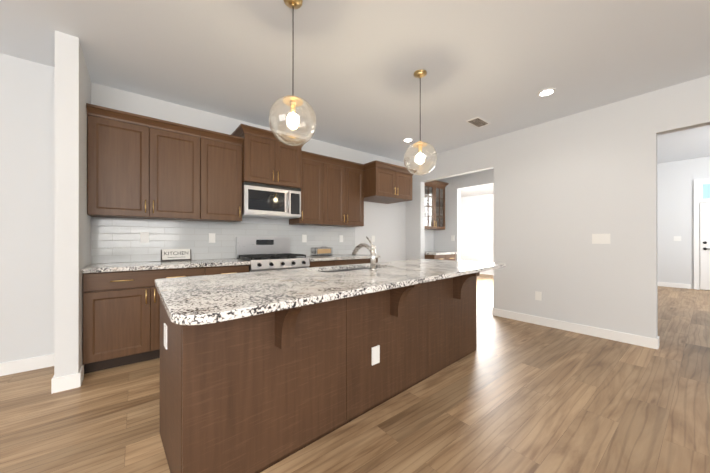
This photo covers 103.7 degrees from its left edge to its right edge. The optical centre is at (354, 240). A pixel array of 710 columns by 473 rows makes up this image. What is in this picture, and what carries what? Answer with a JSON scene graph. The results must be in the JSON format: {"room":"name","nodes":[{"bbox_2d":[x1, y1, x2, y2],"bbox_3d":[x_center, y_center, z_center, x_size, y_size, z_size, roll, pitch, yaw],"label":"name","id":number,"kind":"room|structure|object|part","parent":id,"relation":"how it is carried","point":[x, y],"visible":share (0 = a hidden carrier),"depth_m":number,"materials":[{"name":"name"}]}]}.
{"room":"kitchen","nodes":[
{"label":"kitchen","id":0,"kind":"room"},
{"bbox_2d":[0,53,54,362],"bbox_3d":[-4.563,-0.223,1.303,4.600,2.740,0.240,0,0,-38],"label":"wall","id":1,"kind":"structure","parent":0,"point":[27,171],"depth_m":2.46,"materials":[{"name":"white paint"}]},
{"bbox_2d":[0,282,690,393],"bbox_3d":[2.138,1.094,1.594,15.500,0.108,7.820,0,0,-38],"label":"baseboard","id":2,"kind":"structure","parent":1,"relation":"attached to","point":[67,382],"depth_m":3.06,"materials":[{"name":"white wood"}]},
{"bbox_2d":[54,30,90,377],"bbox_3d":[-2.462,-0.221,2.457,0.130,2.740,0.780,0,0,-38],"label":"wall","id":3,"kind":"structure","parent":0,"point":[72,258],"depth_m":2.16,"materials":[{"name":"white paint"}]},
{"bbox_2d":[91,82,433,263],"bbox_3d":[-0.484,-0.219,4.584,5.870,2.740,0.120,0,0,-38],"label":"wall","id":4,"kind":"structure","parent":0,"point":[385,225],"depth_m":4.46,"materials":[{"name":"white paint"}]},
{"bbox_2d":[87,111,201,220],"bbox_3d":[-2.186,-0.693,2.958,0.915,0.915,0.330,0,0,-38],"label":"upper cabinet","id":5,"kind":"object","parent":4,"relation":"attached to","point":[139,168],"depth_m":2.79,"materials":[{"name":"brown wood"}]},
{"bbox_2d":[140,232,148,242],"bbox_3d":[-2.306,-0.031,3.060,0.075,0.118,0.008,0,0,-38],"label":"outlet","id":6,"kind":"object","parent":4,"relation":"attached to","point":[144,236],"depth_m":3.06,"materials":[{"name":"white plastic"}]},
{"bbox_2d":[209,233,214,242],"bbox_3d":[-1.780,-0.030,3.474,0.075,0.118,0.008,0,0,-38],"label":"outlet","id":7,"kind":"object","parent":4,"relation":"attached to","point":[211,235],"depth_m":3.47,"materials":[{"name":"white plastic"}]},
{"bbox_2d":[202,135,241,221],"bbox_3d":[-1.649,-0.693,3.380,0.451,0.915,0.330,0,0,-38],"label":"upper cabinet","id":8,"kind":"object","parent":4,"relation":"attached to","point":[221,160],"depth_m":3.25,"materials":[{"name":"brown wood"}]},
{"bbox_2d":[91,217,354,263],"bbox_3d":[-1.324,0.000,3.842,3.368,0.468,0.008,0,0,-38],"label":"tile backsplash","id":9,"kind":"structure","parent":4,"relation":"attached to","point":[115,240],"depth_m":3.35,"materials":[{"name":"white tile"}]},
{"bbox_2d":[234,124,301,190],"bbox_3d":[-1.148,-1.035,3.724,0.756,0.651,0.410,0,0,-38],"label":"upper cabinet","id":10,"kind":"object","parent":4,"relation":"attached to","point":[265,159],"depth_m":3.51,"materials":[{"name":"brown wood"}]},
{"bbox_2d":[242,182,300,218],"bbox_3d":[-1.140,-0.509,3.712,0.748,0.394,0.438,0,0,-38],"label":"microwave","id":11,"kind":"object","parent":10,"relation":"attached to","point":[259,200],"visible":1,"depth_m":3.55,"materials":[{"name":"silver metal"}]},
{"bbox_2d":[302,235,306,241],"bbox_3d":[-0.773,-0.029,4.265,0.075,0.118,0.008,0,0,-38],"label":"outlet","id":12,"kind":"object","parent":4,"relation":"attached to","point":[304,237],"depth_m":4.26,"materials":[{"name":"white plastic"}]},
{"bbox_2d":[289,155,325,225],"bbox_3d":[-0.717,-0.692,4.113,0.399,0.915,0.330,0,0,-38],"label":"upper cabinet","id":13,"kind":"object","parent":4,"relation":"attached to","point":[313,193],"depth_m":4.01,"materials":[{"name":"brown wood"}]},
{"bbox_2d":[318,155,365,226],"bbox_3d":[-0.257,-0.732,4.474,0.771,0.996,0.330,0,0,-38],"label":"upper cabinet","id":14,"kind":"object","parent":4,"relation":"attached to","point":[344,201],"depth_m":4.33,"materials":[{"name":"brown wood"}]},
{"bbox_2d":[362,160,413,202],"bbox_3d":[0.478,-0.967,4.868,0.868,0.526,0.620,0,0,-38],"label":"upper cabinet","id":15,"kind":"object","parent":4,"relation":"attached to","point":[381,182],"depth_m":4.56,"materials":[{"name":"brown wood"}]},
{"bbox_2d":[425,180,448,229],"bbox_3d":[1.572,-0.731,5.876,0.813,0.996,0.386,0,0,-38],"label":"wall cabinet","id":16,"kind":"object","parent":4,"relation":"attached to","point":[434,204],"visible":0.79,"depth_m":5.85,"materials":[{"name":"brown wood"}]},
{"bbox_2d":[0,274,709,472],"bbox_3d":[1.366,1.179,2.577,15.740,0.060,10.320,0,0,-38],"label":"floor","id":17,"kind":"structure","parent":0,"point":[508,395],"depth_m":1.84,"materials":[{"name":"brown wood"}]},
{"bbox_2d":[83,267,206,373],"bbox_3d":[-2.102,0.711,2.849,0.915,0.876,0.603,0,0,-38],"label":"base cabinet","id":18,"kind":"object","parent":17,"relation":"on","point":[121,318],"depth_m":2.50,"materials":[{"name":"brown wood"}]},
{"bbox_2d":[82,258,250,272],"bbox_3d":[-1.908,0.253,2.969,1.369,0.038,0.640,0,0,-38],"label":"countertop","id":19,"kind":"structure","parent":18,"relation":"on","point":[116,267],"depth_m":2.72,"materials":[{"name":"white stone"}]},
{"bbox_2d":[161,249,190,260],"bbox_3d":[-2.075,0.161,3.243,0.300,0.145,0.035,0,0,-38],"label":"sign board","id":20,"kind":"object","parent":19,"relation":"on","point":[174,254],"visible":1,"depth_m":3.23,"materials":[{"name":"white wood"}]},
{"bbox_2d":[207,265,248,274],"bbox_3d":[-1.565,0.712,3.271,0.451,0.876,0.603,0,0,-38],"label":"base cabinet","id":21,"kind":"object","parent":17,"relation":"on","point":[215,270],"depth_m":3.03,"materials":[{"name":"brown wood"}]},
{"bbox_2d":[236,237,309,271],"bbox_3d":[-1.050,0.552,3.597,0.744,1.195,0.692,0,0,-38],"label":"range","id":22,"kind":"object","parent":17,"relation":"on","point":[266,253],"visible":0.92,"depth_m":3.63,"materials":[{"name":"silver metal"}]},
{"bbox_2d":[158,280,476,472],"bbox_3d":[0.113,0.706,2.223,2.700,0.885,1.027,0,0,-38],"label":"kitchen island","id":23,"kind":"object","parent":17,"relation":"on","point":[260,371],"depth_m":1.51,"materials":[{"name":"brown wood"}]},
{"bbox_2d":[155,260,505,331],"bbox_3d":[0.191,0.248,2.186,2.826,0.031,1.260,0,0,-38],"label":"island countertop","id":24,"kind":"structure","parent":23,"relation":"on","point":[191,301],"depth_m":1.47,"materials":[{"name":"white stone"}]},
{"bbox_2d":[318,267,369,271],"bbox_3d":[-0.025,0.371,2.388,0.815,0.214,0.420,0,0,-38],"label":"sink","id":25,"kind":"object","parent":24,"relation":"in","point":[336,269],"depth_m":2.53,"materials":[{"name":"silver metal"}]},
{"bbox_2d":[352,236,376,269],"bbox_3d":[0.076,0.100,2.282,0.062,0.266,0.279,0,0,-38],"label":"faucet","id":26,"kind":"object","parent":24,"relation":"on","point":[372,249],"depth_m":2.19,"materials":[{"name":"silver metal"}]},
{"bbox_2d":[309,258,377,267],"bbox_3d":[-0.296,0.713,4.247,1.230,0.876,0.636,0,0,-38],"label":"base cabinet","id":27,"kind":"object","parent":17,"relation":"on","point":[334,262],"visible":0.04,"depth_m":3.94,"materials":[{"name":"brown wood"}]},
{"bbox_2d":[296,254,379,261],"bbox_3d":[-0.287,0.255,4.243,1.242,0.038,0.640,0,0,-38],"label":"countertop","id":28,"kind":"structure","parent":27,"relation":"on","point":[335,257],"depth_m":4.09,"materials":[{"name":"white stone"}]},
{"bbox_2d":[311,246,331,255],"bbox_3d":[-0.514,0.159,4.323,0.304,0.151,0.147,0,0,-38],"label":"basket","id":29,"kind":"object","parent":28,"relation":"on","point":[319,251],"visible":1,"depth_m":4.27,"materials":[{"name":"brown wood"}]},
{"bbox_2d":[425,254,455,260],"bbox_3d":[1.618,0.714,5.751,0.732,0.876,0.636,0,0,-38],"label":"base cabinet","id":30,"kind":"object","parent":17,"relation":"on","point":[446,257],"visible":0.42,"depth_m":5.47,"materials":[{"name":"brown wood"}]},
{"bbox_2d":[425,251,457,254],"bbox_3d":[1.630,0.256,5.753,0.752,0.038,0.646,0,0,-38],"label":"countertop","id":31,"kind":"structure","parent":30,"relation":"on","point":[435,253],"depth_m":5.49,"materials":[{"name":"white stone"}]},
{"bbox_2d":[0,0,709,197],"bbox_3d":[1.366,-1.801,2.580,15.740,0.420,10.320,0,0,-38],"label":"ceiling","id":32,"kind":"structure","parent":0,"point":[499,65],"depth_m":2.43,"materials":[{"name":"white paint"}]},
{"bbox_2d":[269,0,316,145],"bbox_3d":[-0.410,-1.111,1.845,0.310,0.959,0.310,0,0,-38],"label":"pendant light","id":33,"kind":"object","parent":32,"relation":"hanging from","point":[293,102],"visible":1,"depth_m":1.83,"materials":[{"name":"clear glass"}]},
{"bbox_3d":[-0.410,-0.785,1.845,0.310,0.307,0.310,0,0,-38],"label":"globe","id":34,"kind":"part","parent":33,"relation":"part of","materials":[{"name":"clear glass"}]},
{"bbox_3d":[-0.410,-0.799,1.845,0.080,0.080,0.080,0,0,-38],"label":"bulb","id":35,"kind":"part","parent":33,"relation":"part of","materials":[{"name":"white glass"}]},
{"bbox_2d":[403,138,412,141],"bbox_3d":[0.839,-1.585,4.417,0.170,0.007,0.170,0,0,-38],"label":"recessed light","id":36,"kind":"object","parent":32,"relation":"in","point":[408,140],"visible":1,"depth_m":4.42,"materials":[{"name":"white plastic"}]},
{"bbox_2d":[404,69,436,175],"bbox_3d":[0.620,-1.106,2.655,0.310,0.969,0.310,0,0,-38],"label":"pendant light","id":37,"kind":"object","parent":32,"relation":"hanging from","point":[420,144],"visible":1,"depth_m":2.63,"materials":[{"name":"clear glass"}]},
{"bbox_3d":[0.620,-0.788,2.654,0.080,0.080,0.080,0,0,-38],"label":"bulb","id":38,"kind":"part","parent":37,"relation":"part of","materials":[{"name":"white glass"}]},
{"bbox_3d":[0.620,-0.774,2.654,0.310,0.307,0.310,0,0,-38],"label":"globe","id":39,"kind":"part","parent":37,"relation":"part of","materials":[{"name":"clear glass"}]},
{"bbox_2d":[466,117,490,127],"bbox_3d":[1.656,-1.585,3.749,0.340,0.009,0.170,0,0,-38],"label":"ceiling vent","id":40,"kind":"object","parent":32,"relation":"in","point":[478,122],"visible":1,"depth_m":3.74,"materials":[{"name":"white"}]},
{"bbox_2d":[537,88,555,96],"bbox_3d":[2.057,-1.587,2.996,0.170,0.007,0.170,0,0,-38],"label":"recessed light","id":41,"kind":"object","parent":32,"relation":"in","point":[546,92],"visible":1,"depth_m":2.99,"materials":[{"name":"white plastic"}]},
{"bbox_2d":[434,169,492,260],"bbox_3d":[2.364,-0.218,5.614,0.120,2.740,1.780,0,0,-38],"label":"wall","id":42,"kind":"structure","parent":0,"point":[442,238],"depth_m":5.86,"materials":[{"name":"white paint"}]},
{"bbox_2d":[460,193,493,274],"bbox_3d":[4.898,-0.214,9.106,0.120,2.740,4.140,0,0,-38],"label":"window","id":43,"kind":"structure","parent":0,"point":[476,225],"depth_m":9.77,"materials":[{"name":"white glass"}]},
{"bbox_2d":[406,75,709,338],"bbox_3d":[3.499,-0.431,2.665,0.120,3.160,7.820,0,0,-38],"label":"wall","id":44,"kind":"structure","parent":0,"point":[565,188],"depth_m":3.46,"materials":[{"name":"white paint"}]},
{"bbox_2d":[535,291,541,300],"bbox_3d":[2.509,0.760,3.819,0.008,0.118,0.075,0,0,-38],"label":"outlet","id":45,"kind":"object","parent":44,"relation":"attached to","point":[538,295],"depth_m":3.82,"materials":[{"name":"white plastic"}]},
{"bbox_2d":[592,234,609,243],"bbox_3d":[2.913,-0.020,3.304,0.009,0.118,0.165,0,0,-38],"label":"light switch","id":46,"kind":"object","parent":44,"relation":"attached to","point":[596,238],"depth_m":3.30,"materials":[{"name":"white plastic"}]},
{"bbox_2d":[657,156,709,289],"bbox_3d":[8.866,-0.428,5.675,0.120,3.160,5.920,0,0,-38],"label":"wall","id":47,"kind":"structure","parent":0,"point":[675,206],"depth_m":6.82,"materials":[{"name":"white paint"}]},
{"bbox_2d":[674,236,680,240],"bbox_3d":[7.882,-0.046,6.821,0.009,0.118,0.120,0,0,-38],"label":"light switch","id":48,"kind":"object","parent":47,"relation":"attached to","point":[676,238],"depth_m":6.82,"materials":[{"name":"white plastic"}]},
{"bbox_2d":[694,178,709,289],"bbox_3d":[8.354,-0.140,6.143,0.103,2.585,1.140,0,0,-38],"label":"front door","id":49,"kind":"structure","parent":47,"relation":"in","point":[702,243],"depth_m":6.50,"materials":[{"name":"white wood"}]}
]}

